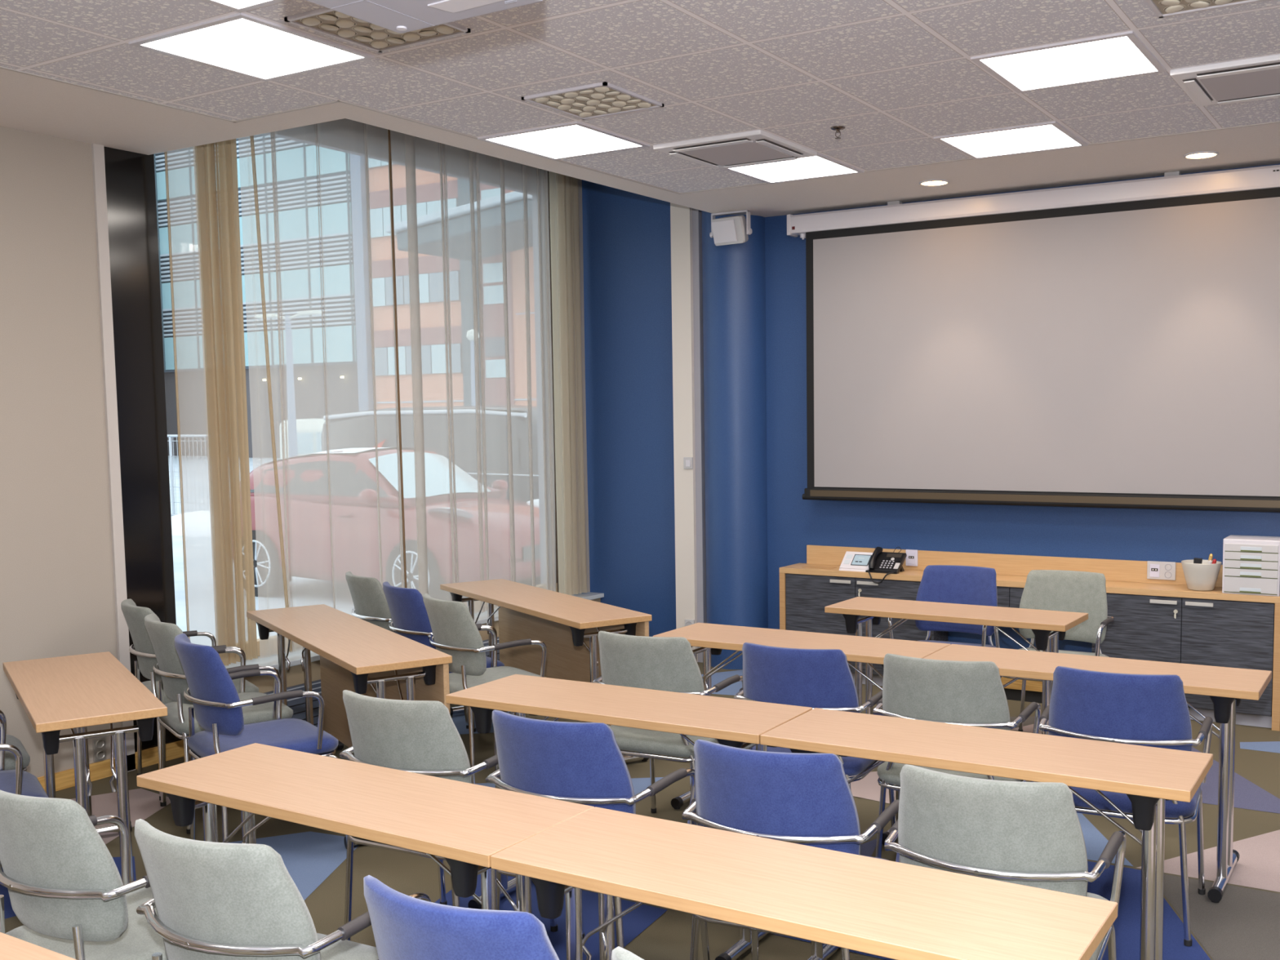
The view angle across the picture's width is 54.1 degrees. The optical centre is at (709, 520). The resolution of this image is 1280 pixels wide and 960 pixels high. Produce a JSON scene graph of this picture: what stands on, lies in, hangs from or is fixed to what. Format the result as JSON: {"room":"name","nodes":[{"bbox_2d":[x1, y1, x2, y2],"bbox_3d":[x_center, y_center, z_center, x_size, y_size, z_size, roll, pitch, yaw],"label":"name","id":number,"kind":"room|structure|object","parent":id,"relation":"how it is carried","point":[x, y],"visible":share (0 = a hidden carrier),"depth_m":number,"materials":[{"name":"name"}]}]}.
{"room":"training room","nodes":[
{"label":"training room","id":0,"kind":"room"},
{"bbox_2d":[0,126,182,777],"bbox_3d":[-4.996,-0.241,2.693,0.170,3.580,8.530,2,6,31],"label":"wall","id":1,"kind":"structure","parent":0,"point":[57,598],"depth_m":5.87,"materials":[{"name":"beige paint"}]},
{"bbox_2d":[92,736,106,761],"bbox_3d":[-2.942,1.107,6.033,0.019,0.110,0.062,2,6,31],"label":"wall socket","id":2,"kind":"object","parent":1,"relation":"attached to","point":[99,745],"visible":1,"depth_m":6.03,"materials":[{"name":"grey plastic"}]},
{"bbox_2d":[37,739,184,791],"bbox_3d":[-4.878,1.500,2.821,0.015,0.085,8.600,2,6,31],"label":"baseboard","id":3,"kind":"structure","parent":1,"relation":"attached to","point":[65,779],"depth_m":6.07,"materials":[{"name":"brown wood"}]},
{"bbox_2d":[91,143,135,772],"bbox_3d":[-2.955,-0.273,6.094,0.185,3.030,0.055,2,6,31],"label":"trim","id":4,"kind":"structure","parent":1,"relation":"attached to","point":[97,150],"depth_m":6.02,"materials":[{"name":"grey paint"}]},
{"bbox_2d":[182,598,600,756],"bbox_3d":[-1.838,0.882,7.906,0.340,0.400,3.450,2,6,31],"label":"wall","id":5,"kind":"structure","parent":0,"point":[295,675],"depth_m":6.85,"materials":[{"name":"beige"}]},
{"bbox_2d":[224,591,604,671],"bbox_3d":[-1.812,0.684,7.873,0.345,0.030,3.450,2,6,31],"label":"windowsill","id":6,"kind":"structure","parent":5,"relation":"on","point":[295,658],"depth_m":6.93,"materials":[{"name":"white"}]},
{"bbox_2d":[314,123,559,592],"bbox_3d":[-1.988,-0.941,7.831,0.120,3.230,3.450,2,6,31],"label":"wall","id":7,"kind":"structure","parent":0,"point":[556,534],"depth_m":9.13,"materials":[{"name":"beige paint"}]},
{"bbox_2d":[257,129,557,656],"bbox_3d":[-2.007,-0.801,7.721,0.070,2.960,3.280,2,6,31],"label":"window","id":8,"kind":"structure","parent":7,"relation":"in","point":[258,639],"depth_m":7.17,"materials":[{"name":"clear glass"}]},
{"bbox_2d":[0,0,1279,217],"bbox_3d":[-0.115,-1.563,1.729,9.450,0.200,12.100,2,6,31],"label":"ceiling","id":9,"kind":"structure","parent":0,"point":[899,76],"depth_m":5.02,"materials":[{"name":"tile"}]},
{"bbox_2d":[201,0,286,12],"bbox_3d":[-1.406,-1.601,3.613,0.584,0.008,0.584,2,6,31],"label":"ceiling light panel","id":10,"kind":"object","parent":9,"relation":"attached to","point":[239,6],"visible":1,"depth_m":3.93,"materials":[{"name":"white plastic"}]},
{"bbox_2d":[214,0,267,8],"bbox_3d":[-1.406,-1.602,3.613,0.536,0.004,0.536,2,6,31],"label":"diffuser","id":11,"kind":"object","parent":10,"relation":"attached to","point":[225,3],"depth_m":3.93,"materials":[{"name":"white plastic"}]},
{"bbox_2d":[128,12,375,81],"bbox_3d":[-1.613,-1.667,4.433,0.584,0.008,0.584,2,6,31],"label":"ceiling light panel","id":12,"kind":"object","parent":9,"relation":"attached to","point":[240,43],"visible":1,"depth_m":4.41,"materials":[{"name":"white plastic"}]},
{"bbox_2d":[284,7,470,52],"bbox_3d":[-1.100,-1.647,4.162,0.424,0.016,0.424,2,6,31],"label":"ceiling vent","id":13,"kind":"object","parent":9,"relation":"in","point":[324,20],"visible":0.52,"depth_m":4.22,"materials":[{"name":"white metal"}]},
{"bbox_2d":[306,0,542,33],"bbox_3d":[-0.618,-1.317,2.623,0.426,0.439,0.372,2,6,31],"label":"ceiling projector","id":14,"kind":"object","parent":9,"relation":"hanging from","point":[400,16],"visible":1,"depth_m":2.71,"materials":[{"name":"grey plastic"}]},
{"bbox_2d":[477,121,649,159],"bbox_3d":[-0.689,-1.806,5.972,0.584,0.008,0.584,2,6,31],"label":"ceiling light panel","id":15,"kind":"object","parent":9,"relation":"attached to","point":[575,139],"visible":1,"depth_m":5.95,"materials":[{"name":"white plastic"}]},
{"bbox_2d":[521,81,663,119],"bbox_3d":[-0.482,-1.741,5.210,0.424,0.016,0.424,2,6,31],"label":"ceiling vent","id":16,"kind":"object","parent":9,"relation":"in","point":[604,99],"visible":1,"depth_m":5.18,"materials":[{"name":"white metal"}]},
{"bbox_2d":[0,66,1279,194],"bbox_3d":[0.047,-1.399,0.949,8.362,0.005,10.907,2,6,31],"label":"trim","id":17,"kind":"structure","parent":9,"relation":"attached to","point":[1,67],"depth_m":5.55,"materials":[{"name":"grey paint"}]},
{"bbox_2d":[653,129,817,168],"bbox_3d":[0.134,-1.820,6.178,0.596,0.034,0.596,2,6,31],"label":"air conditioning unit","id":18,"kind":"object","parent":9,"relation":"attached to","point":[757,147],"visible":1,"depth_m":6.08,"materials":[{"name":"white"}]},
{"bbox_2d":[680,140,791,165],"bbox_3d":[0.135,-1.812,6.179,0.410,0.009,0.410,2,6,31],"label":"grille","id":19,"kind":"object","parent":18,"relation":"attached to","point":[752,151],"depth_m":6.18,"materials":[{"name":"grey metal"}]},
{"bbox_2d":[722,152,864,183],"bbox_3d":[0.442,-1.879,6.690,0.584,0.008,0.584,2,6,31],"label":"ceiling light panel","id":20,"kind":"object","parent":9,"relation":"attached to","point":[820,166],"visible":0.71,"depth_m":6.71,"materials":[{"name":"white plastic"}]},
{"bbox_2d":[830,125,844,139],"bbox_3d":[0.593,-1.782,5.755,0.068,0.050,0.068,2,6,31],"label":"sprinkler head","id":21,"kind":"object","parent":9,"relation":"attached to","point":[837,128],"visible":1,"depth_m":5.75},
{"bbox_2d":[919,179,949,186],"bbox_3d":[1.286,-1.927,7.144,0.170,0.008,0.170,2,6,31],"label":"recessed light","id":22,"kind":"object","parent":9,"relation":"in","point":[930,182],"visible":1,"depth_m":7.13,"materials":[{"name":"white"}]},
{"bbox_2d":[933,120,1088,159],"bbox_3d":[1.472,-1.841,6.075,0.584,0.008,0.584,2,6,31],"label":"ceiling light panel","id":23,"kind":"object","parent":9,"relation":"attached to","point":[1049,135],"visible":1,"depth_m":6.05,"materials":[{"name":"white plastic"}]},
{"bbox_2d":[786,164,1279,512],"bbox_3d":[2.074,-1.014,7.277,3.585,1.868,0.124,2,6,31],"label":"projection screen","id":24,"kind":"object","parent":9,"relation":"hanging from","point":[1110,344],"visible":1,"depth_m":7.28,"materials":[{"name":"white fabric"}]},
{"bbox_2d":[970,31,1166,93],"bbox_3d":[1.371,-1.728,4.742,0.584,0.008,0.584,2,6,31],"label":"ceiling light panel","id":25,"kind":"object","parent":9,"relation":"attached to","point":[1121,55],"visible":1,"depth_m":4.71,"materials":[{"name":"white plastic"}]},
{"bbox_2d":[1183,151,1218,159],"bbox_3d":[2.542,-1.885,6.458,0.170,0.008,0.170,2,6,31],"label":"recessed light","id":26,"kind":"object","parent":9,"relation":"in","point":[1202,154],"visible":1,"depth_m":6.44,"materials":[{"name":"white glass"}]},
{"bbox_2d":[1145,0,1266,17],"bbox_3d":[1.574,-1.655,3.877,0.424,0.016,0.424,2,6,31],"label":"ceiling vent","id":27,"kind":"object","parent":9,"relation":"in","point":[1162,8],"visible":1,"depth_m":4.05,"materials":[{"name":"white metal"}]},
{"bbox_2d":[1169,53,1279,106],"bbox_3d":[2.194,-1.742,4.948,0.596,0.034,0.596,2,6,31],"label":"air conditioning unit","id":28,"kind":"object","parent":9,"relation":"attached to","point":[1257,78],"visible":1,"depth_m":4.91,"materials":[{"name":"white plastic"}]},
{"bbox_2d":[1200,68,1279,101],"bbox_3d":[2.194,-1.734,4.949,0.410,0.009,0.410,2,6,31],"label":"grille","id":29,"kind":"object","parent":28,"relation":"attached to","point":[1262,82],"depth_m":4.98,"materials":[{"name":"grey"}]},
{"bbox_2d":[0,662,1279,959],"bbox_3d":[-0.059,1.619,1.926,9.550,0.124,12.200,2,6,31],"label":"floor","id":30,"kind":"structure","parent":0,"point":[1244,924],"depth_m":4.79,"materials":[{"name":"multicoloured carpet"}]},
{"bbox_2d":[0,710,30,771],"bbox_3d":[-2.913,0.914,4.770,0.570,0.878,0.544,-4,6,-35],"label":"chair","id":31,"kind":"object","parent":30,"relation":"on","point":[10,758],"visible":0.27,"depth_m":4.74,"materials":[{"name":"silver metal"}]},
{"bbox_2d":[0,718,48,797],"bbox_3d":[-2.561,0.954,4.240,0.570,0.878,0.544,-4,6,-35],"label":"chair","id":32,"kind":"object","parent":30,"relation":"on","point":[19,781],"visible":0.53,"depth_m":4.30,"materials":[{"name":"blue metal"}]},
{"bbox_2d":[0,932,76,959],"bbox_3d":[-1.529,1.167,2.287,1.224,0.752,0.454,2,6,31],"label":"folding table","id":33,"kind":"object","parent":30,"relation":"on","point":[11,948],"visible":1,"depth_m":2.28,"materials":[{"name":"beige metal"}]},
{"bbox_2d":[0,790,167,959],"bbox_3d":[-1.456,1.036,3.096,0.544,0.878,0.570,2,6,33],"label":"chair","id":34,"kind":"object","parent":30,"relation":"on","point":[70,897],"visible":0.66,"depth_m":2.84,"materials":[{"name":"grey fabric"}]},
{"bbox_2d":[2,651,167,882],"bbox_3d":[-2.338,0.978,4.666,0.454,0.752,1.254,-4,6,-33],"label":"folding table","id":35,"kind":"object","parent":30,"relation":"on","point":[75,693],"visible":0.7,"depth_m":4.32,"materials":[{"name":"brown wood"}]},
{"bbox_2d":[120,599,258,800],"bbox_3d":[-2.465,0.810,5.955,0.570,0.878,0.544,-4,6,-36],"label":"chair","id":36,"kind":"object","parent":30,"relation":"on","point":[142,647],"visible":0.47,"depth_m":5.73,"materials":[{"name":"grey fabric"}]},
{"bbox_2d":[144,613,293,833],"bbox_3d":[-2.148,0.845,5.492,0.570,0.878,0.544,-4,6,-36],"label":"chair","id":37,"kind":"object","parent":30,"relation":"on","point":[162,635],"visible":0.61,"depth_m":5.30,"materials":[{"name":"grey fabric"}]},
{"bbox_2d":[174,633,347,843],"bbox_3d":[-1.796,0.884,4.970,0.570,0.878,0.544,-4,6,-37],"label":"chair","id":38,"kind":"object","parent":30,"relation":"on","point":[214,696],"visible":0.84,"depth_m":4.79,"materials":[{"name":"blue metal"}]},
{"bbox_2d":[134,818,431,959],"bbox_3d":[-0.935,1.057,2.779,0.544,0.878,0.570,2,5,28],"label":"chair","id":39,"kind":"object","parent":30,"relation":"on","point":[211,900],"visible":0.91,"depth_m":2.51,"materials":[{"name":"grey fabric"}]},
{"bbox_2d":[246,604,452,848],"bbox_3d":[-1.690,0.881,5.735,0.454,0.752,1.767,-4,6,-33],"label":"folding table","id":40,"kind":"object","parent":30,"relation":"on","point":[357,655],"visible":0.6,"depth_m":5.59,"materials":[{"name":"brown wood"}]},
{"bbox_2d":[136,742,594,913],"bbox_3d":[-0.918,1.077,3.279,1.258,0.752,0.454,2,6,31],"label":"folding table","id":41,"kind":"object","parent":30,"relation":"on","point":[464,824],"visible":0.73,"depth_m":3.16,"materials":[{"name":"brown wood"}]},
{"bbox_2d":[264,636,499,727],"bbox_3d":[-1.683,0.954,7.802,0.034,0.270,3.320,2,6,31],"label":"floor convector","id":42,"kind":"structure","parent":30,"relation":"on","point":[297,704],"depth_m":6.87,"materials":[{"name":"grey metal"}]},
{"bbox_2d":[345,571,468,728],"bbox_3d":[-1.701,0.720,6.926,0.570,0.878,0.544,-4,6,-36],"label":"chair","id":43,"kind":"object","parent":30,"relation":"on","point":[368,597],"visible":0.28,"depth_m":6.66,"materials":[{"name":"grey fabric"}]},
{"bbox_2d":[382,581,504,732],"bbox_3d":[-1.379,0.754,6.473,0.570,0.878,0.544,-4,6,-36],"label":"chair","id":44,"kind":"object","parent":30,"relation":"on","point":[410,620],"visible":0.38,"depth_m":6.21,"materials":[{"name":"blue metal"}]},
{"bbox_2d":[339,689,557,940],"bbox_3d":[-0.861,0.952,4.018,0.544,0.878,0.570,2,5,28],"label":"chair","id":45,"kind":"object","parent":30,"relation":"on","point":[422,737],"visible":0.38,"depth_m":3.75,"materials":[{"name":"grey fabric"}]},
{"bbox_2d":[363,875,559,959],"bbox_3d":[-0.356,1.079,2.428,0.544,0.878,0.570,2,5,30],"label":"chair","id":46,"kind":"object","parent":30,"relation":"on","point":[405,927],"visible":1,"depth_m":2.13,"materials":[{"name":"blue fabric"}]},
{"bbox_2d":[422,593,559,784],"bbox_3d":[-1.068,0.788,6.021,0.570,0.878,0.544,-4,6,-37],"label":"chair","id":47,"kind":"object","parent":30,"relation":"on","point":[455,633],"visible":0.64,"depth_m":5.78,"materials":[{"name":"grey fabric"}]},
{"bbox_2d":[440,578,652,763],"bbox_3d":[-0.919,0.791,6.703,0.454,0.752,1.729,-4,6,-34],"label":"folding table","id":48,"kind":"object","parent":30,"relation":"on","point":[569,626],"visible":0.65,"depth_m":6.75,"materials":[{"name":"brown wood"}]},
{"bbox_2d":[485,709,710,959],"bbox_3d":[-0.347,0.971,3.729,0.544,0.878,0.570,2,5,28],"label":"chair","id":49,"kind":"object","parent":30,"relation":"on","point":[584,763],"visible":0.44,"depth_m":3.46,"materials":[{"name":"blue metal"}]},
{"bbox_2d":[610,946,644,959],"bbox_3d":[0.127,1.100,2.105,0.544,0.878,0.570,2,5,30],"label":"chair","id":50,"kind":"object","parent":30,"relation":"on","point":[619,953],"visible":1,"depth_m":1.95,"materials":[{"name":"grey fabric"}]},
{"bbox_2d":[445,674,812,959],"bbox_3d":[-0.286,0.987,4.264,1.224,0.752,0.454,2,5,29],"label":"folding table","id":51,"kind":"object","parent":30,"relation":"on","point":[732,722],"visible":0.55,"depth_m":4.16,"materials":[{"name":"brown wood"}]},
{"bbox_2d":[592,631,744,825],"bbox_3d":[-0.159,0.859,5.039,0.544,0.878,0.570,2,5,27],"label":"chair","id":52,"kind":"object","parent":30,"relation":"on","point":[668,664],"visible":0.44,"depth_m":4.79,"materials":[{"name":"grey fabric"}]},
{"bbox_2d":[681,738,900,959],"bbox_3d":[0.234,0.992,3.389,0.544,0.878,0.570,2,5,25],"label":"chair","id":53,"kind":"object","parent":30,"relation":"on","point":[807,799],"visible":0.47,"depth_m":3.13,"materials":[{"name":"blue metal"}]},
{"bbox_2d":[653,622,950,844],"bbox_3d":[0.383,0.886,5.378,1.224,0.752,0.454,2,6,30],"label":"folding table","id":54,"kind":"object","parent":30,"relation":"on","point":[711,638],"visible":0.37,"depth_m":5.34,"materials":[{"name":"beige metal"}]},
{"bbox_2d":[490,806,1117,959],"bbox_3d":[0.164,1.118,2.631,1.258,0.752,0.454,2,6,31],"label":"folding table","id":55,"kind":"object","parent":30,"relation":"on","point":[878,907],"visible":1,"depth_m":2.55,"materials":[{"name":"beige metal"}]},
{"bbox_2d":[733,642,897,843],"bbox_3d":[0.398,0.876,4.757,0.544,0.878,0.570,2,5,26],"label":"chair","id":56,"kind":"object","parent":30,"relation":"on","point":[820,678],"visible":0.33,"depth_m":4.49,"materials":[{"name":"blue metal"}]},
{"bbox_2d":[785,573,930,685],"bbox_3d":[0.989,0.696,8.023,0.992,0.685,0.298,2,6,31],"label":"base cabinet","id":57,"kind":"object","parent":30,"relation":"on","point":[807,596],"visible":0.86,"depth_m":7.97,"materials":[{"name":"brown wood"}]},
{"bbox_2d":[888,564,997,647],"bbox_3d":[1.263,0.709,6.632,0.544,0.878,0.570,2,5,29],"label":"chair","id":58,"kind":"object","parent":30,"relation":"on","point":[947,584],"visible":0.33,"depth_m":6.79,"materials":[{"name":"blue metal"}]},
{"bbox_2d":[824,596,1088,734],"bbox_3d":[1.197,0.813,6.140,1.204,0.752,0.454,2,6,32],"label":"folding table","id":59,"kind":"object","parent":30,"relation":"on","point":[1042,623],"visible":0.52,"depth_m":6.04,"materials":[{"name":"brown wood"}]},
{"bbox_2d":[872,653,1040,857],"bbox_3d":[0.888,0.891,4.508,0.544,0.878,0.570,2,5,27],"label":"chair","id":60,"kind":"object","parent":30,"relation":"on","point":[967,693],"visible":0.54,"depth_m":4.25,"materials":[{"name":"grey fabric"}]},
{"bbox_2d":[760,707,1213,959],"bbox_3d":[0.786,1.025,3.660,1.224,0.752,0.454,2,5,30],"label":"folding table","id":61,"kind":"object","parent":30,"relation":"on","point":[1149,776],"visible":0.68,"depth_m":3.49,"materials":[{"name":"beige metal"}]},
{"bbox_2d":[884,764,1126,959],"bbox_3d":[0.736,1.008,3.126,0.544,0.878,0.570,2,5,27],"label":"chair","id":62,"kind":"object","parent":30,"relation":"on","point":[1025,833],"visible":0.63,"depth_m":2.87,"materials":[{"name":"grey fabric"}]},
{"bbox_2d":[930,586,1094,703],"bbox_3d":[1.848,0.727,7.524,0.992,0.685,0.274,2,6,31],"label":"base cabinet","id":63,"kind":"object","parent":30,"relation":"on","point":[1007,597],"visible":0.14,"depth_m":7.41,"materials":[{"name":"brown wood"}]},
{"bbox_2d":[779,545,1279,731],"bbox_3d":[1.824,0.645,7.532,3.008,0.847,0.288,2,6,31],"label":"countertop","id":64,"kind":"structure","parent":30,"relation":"on","point":[1122,576],"depth_m":7.48,"materials":[{"name":"brown wood"}]},
{"bbox_2d":[802,565,835,568],"bbox_3d":[0.718,0.307,8.138,0.210,0.002,0.100,2,6,31],"label":"hatch","id":65,"kind":"object","parent":64,"relation":"on","point":[807,566],"visible":1,"depth_m":8.14,"materials":[{"name":"brown wood"}]},
{"bbox_2d":[838,551,872,571],"bbox_3d":[0.952,0.264,7.982,0.210,0.110,0.140,2,6,31],"label":"control panel","id":66,"kind":"object","parent":64,"relation":"on","point":[851,561],"visible":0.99,"depth_m":7.97,"materials":[{"name":"white plastic"}]},
{"bbox_2d":[865,546,906,583],"bbox_3d":[1.108,0.282,7.863,0.210,0.212,0.237,2,6,31],"label":"desk telephone","id":67,"kind":"object","parent":64,"relation":"on","point":[880,562],"visible":1,"depth_m":7.87,"materials":[{"name":"black plastic"}]},
{"bbox_2d":[906,549,917,566],"bbox_3d":[1.287,0.240,7.950,0.080,0.104,0.016,2,6,31],"label":"outlet plate","id":68,"kind":"object","parent":64,"relation":"attached to","point":[912,554],"visible":1,"depth_m":7.94,"materials":[{"name":"grey plastic"}]},
{"bbox_2d":[1146,560,1175,580],"bbox_3d":[2.593,0.290,7.170,0.156,0.104,0.016,2,6,31],"label":"outlet plate","id":69,"kind":"object","parent":64,"relation":"attached to","point":[1156,570],"visible":1,"depth_m":7.17,"materials":[{"name":"grey plastic"}]},
{"bbox_2d":[1181,559,1221,591],"bbox_3d":[2.724,0.307,6.921,0.208,0.154,0.208,2,6,31],"label":"pot","id":70,"kind":"object","parent":64,"relation":"on","point":[1199,577],"visible":0.98,"depth_m":6.85,"materials":[{"name":"grey"}]},
{"bbox_2d":[1193,557,1202,564],"bbox_3d":[2.706,0.270,6.929,0.048,0.122,0.024,2,6,31],"label":"eraser","id":71,"kind":"object","parent":70,"relation":"in","point":[1196,560],"visible":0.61,"depth_m":6.91,"materials":[{"name":"black plastic"}]},
{"bbox_2d":[1208,553,1213,560],"bbox_3d":[2.760,0.253,6.896,0.021,0.139,0.034,-5,7,-45],"label":"marker pen","id":72,"kind":"object","parent":70,"relation":"in","point":[1211,556],"visible":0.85,"depth_m":6.88,"materials":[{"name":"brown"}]},
{"bbox_2d":[1222,534,1279,596],"bbox_3d":[2.962,0.244,6.794,0.285,0.298,0.254,2,6,31],"label":"drawer unit","id":73,"kind":"object","parent":64,"relation":"on","point":[1251,563],"visible":1,"depth_m":6.69,"materials":[{"name":"white plastic"}]},
{"bbox_2d":[994,569,1114,732],"bbox_3d":[1.762,0.725,6.368,0.544,0.878,0.570,2,5,30],"label":"chair","id":74,"kind":"object","parent":30,"relation":"on","point":[1072,591],"visible":0.34,"depth_m":6.50,"materials":[{"name":"grey fabric"}]},
{"bbox_2d":[922,644,1271,902],"bbox_3d":[1.446,0.925,4.763,1.224,0.752,0.454,2,6,30],"label":"folding table","id":75,"kind":"object","parent":30,"relation":"on","point":[1225,686],"visible":0.49,"depth_m":4.57,"materials":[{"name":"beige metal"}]},
{"bbox_2d":[1038,666,1213,946],"bbox_3d":[1.412,0.905,4.260,0.544,0.878,0.570,2,5,26],"label":"chair","id":76,"kind":"object","parent":30,"relation":"on","point":[1150,710],"visible":0.51,"depth_m":4.00,"materials":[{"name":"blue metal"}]},
{"bbox_2d":[1094,592,1275,728],"bbox_3d":[2.671,0.759,7.018,0.938,0.685,0.298,2,6,31],"label":"base cabinet","id":77,"kind":"object","parent":30,"relation":"on","point":[1240,634],"visible":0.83,"depth_m":6.86,"materials":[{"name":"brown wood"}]},
{"bbox_2d":[701,210,768,669],"bbox_3d":[0.185,-0.805,8.533,0.444,3.610,0.444,2,6,31],"label":"wall column","id":78,"kind":"structure","parent":0,"point":[734,277],"depth_m":8.37,"materials":[{"name":"blue paint"}]},
{"bbox_2d":[709,209,751,245],"bbox_3d":[0.145,-1.893,8.121,0.298,0.209,0.170,2,6,31],"label":"loudspeaker","id":79,"kind":"object","parent":78,"relation":"attached to","point":[734,229],"visible":1,"depth_m":8.06,"materials":[{"name":"grey plastic"}]},
{"bbox_2d":[711,219,737,244],"bbox_3d":[0.097,-1.867,8.089,0.180,0.136,0.041,3,6,37],"label":"grille","id":80,"kind":"object","parent":79,"relation":"attached to","point":[722,231],"depth_m":8.08,"materials":[{"name":"white"}]},
{"bbox_2d":[582,163,1279,652],"bbox_3d":[2.975,-0.712,6.955,9.450,3.620,0.126,2,6,31],"label":"wall","id":81,"kind":"structure","parent":0,"point":[627,235],"depth_m":8.52,"materials":[{"name":"blue paint"}]},
{"bbox_2d":[683,457,693,468],"bbox_3d":[-0.146,-0.393,8.605,0.070,0.080,0.020,2,6,31],"label":"light switch","id":82,"kind":"object","parent":81,"relation":"attached to","point":[687,461],"visible":1,"depth_m":8.60,"materials":[{"name":"grey plastic"}]},
{"bbox_2d":[670,202,706,662],"bbox_3d":[-0.124,-0.816,8.653,0.205,3.620,0.150,2,6,31],"label":"trim","id":83,"kind":"structure","parent":81,"relation":"attached to","point":[686,223],"depth_m":8.60,"materials":[{"name":"beige paint"}]},
{"bbox_2d":[684,618,694,626],"bbox_3d":[-0.138,0.730,8.703,0.075,0.075,0.019,2,6,31],"label":"wall socket","id":84,"kind":"object","parent":81,"relation":"attached to","point":[687,622],"visible":0.5,"depth_m":8.70,"materials":[{"name":"grey plastic"}]},
{"bbox_3d":[-1.350,-2.355,7.361,1.605,0.470,3.620,2,6,31],"label":"ceiling","id":85,"kind":"structure","parent":0,"visible":0},
{"bbox_3d":[-1.810,-2.442,7.565,0.024,0.024,3.410,2,6,31],"label":"rail","id":86,"kind":"object","parent":85,"relation":"attached to","visible":0},
{"bbox_2d":[164,146,217,646],"bbox_3d":[-2.617,-0.766,6.307,0.014,3.070,0.175,3,6,34],"label":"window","id":87,"kind":"structure","parent":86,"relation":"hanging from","point":[180,164],"depth_m":6.31,"materials":[{"name":"clear glass"}]},
{"bbox_2d":[195,138,257,665],"bbox_3d":[-2.507,-0.783,6.487,0.104,3.070,0.245,2,6,31],"label":"curtain","id":88,"kind":"object","parent":86,"relation":"hanging from","point":[216,166],"visible":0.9,"depth_m":6.47,"materials":[{"name":"beige fabric"}]},
{"bbox_2d":[238,118,555,657],"bbox_3d":[-1.770,-0.889,7.714,0.052,3.080,2.585,2,6,31],"label":"curtain","id":89,"kind":"object","parent":86,"relation":"hanging from","point":[437,355],"visible":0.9,"depth_m":7.52,"materials":[{"name":"white fabric"}]},
{"bbox_2d":[548,171,590,595],"bbox_3d":[-1.006,-0.998,8.975,0.079,3.090,0.325,2,5,29],"label":"curtain","id":90,"kind":"object","parent":86,"relation":"hanging from","point":[566,214],"visible":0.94,"depth_m":8.95,"materials":[{"name":"beige fabric"}]},
{"label":"outside","id":91,"kind":"structure","parent":0,"visible":0},
{"bbox_2d":[390,201,479,259],"bbox_3d":[-9.547,-12.800,54.820,7.762,1.857,5.100,2,6,31],"label":"entrance canopy","id":92,"kind":"object","parent":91,"point":[476,202],"visible":0.02,"depth_m":53.05,"materials":[{"name":"grey"}]},
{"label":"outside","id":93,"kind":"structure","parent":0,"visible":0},
{"bbox_2d":[168,457,452,639],"bbox_3d":[-32.544,-0.917,41.687,86.980,0.300,90.000,2,6,31],"label":"ground","id":94,"kind":"structure","parent":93,"point":[177,540],"depth_m":16.87,"materials":[{"name":"white snow"}]},
{"bbox_2d":[167,434,181,515],"bbox_3d":[-10.526,-0.837,24.489,3.250,1.675,0.043,2,6,31],"label":"fence","id":95,"kind":"object","parent":94,"relation":"on","point":[170,436],"visible":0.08,"depth_m":24.45,"materials":[{"name":"grey metal"}]},
{"bbox_2d":[171,513,182,535],"bbox_3d":[-9.038,0.043,22.728,3.008,0.420,1.464,2,6,31],"label":"snow bank","id":96,"kind":"object","parent":94,"relation":"on","point":[176,521],"visible":0.1,"depth_m":22.35,"materials":[{"name":"white snow"}]},
{"bbox_2d":[153,137,327,457],"bbox_3d":[-27.595,-16.174,75.910,29.400,24.300,12.060,2,6,31],"label":"glass office building","id":97,"kind":"structure","parent":94,"relation":"on","point":[159,158],"depth_m":71.02,"materials":[{"name":"blue glass"}]},
{"bbox_2d":[249,447,510,596],"bbox_3d":[-3.507,0.019,14.289,4.395,1.700,2.180,2,6,33],"label":"car","id":98,"kind":"object","parent":94,"relation":"on","point":[277,578],"visible":0.04,"depth_m":14.19,"materials":[{"name":"red metal"}]},
{"bbox_2d":[325,408,509,495],"bbox_3d":[-3.199,-0.618,18.820,5.600,2.209,2.016,2,6,31],"label":"van","id":99,"kind":"object","parent":94,"relation":"on","point":[446,408],"visible":0.02,"depth_m":17.96,"materials":[{"name":"grey"}]},
{"bbox_2d":[364,156,483,403],"bbox_3d":[-4.000,-15.275,61.765,25.550,24.300,12.150,2,6,31],"label":"brick office building","id":100,"kind":"structure","parent":94,"relation":"on","point":[364,157],"depth_m":62.41,"materials":[{"name":"orange brick"}]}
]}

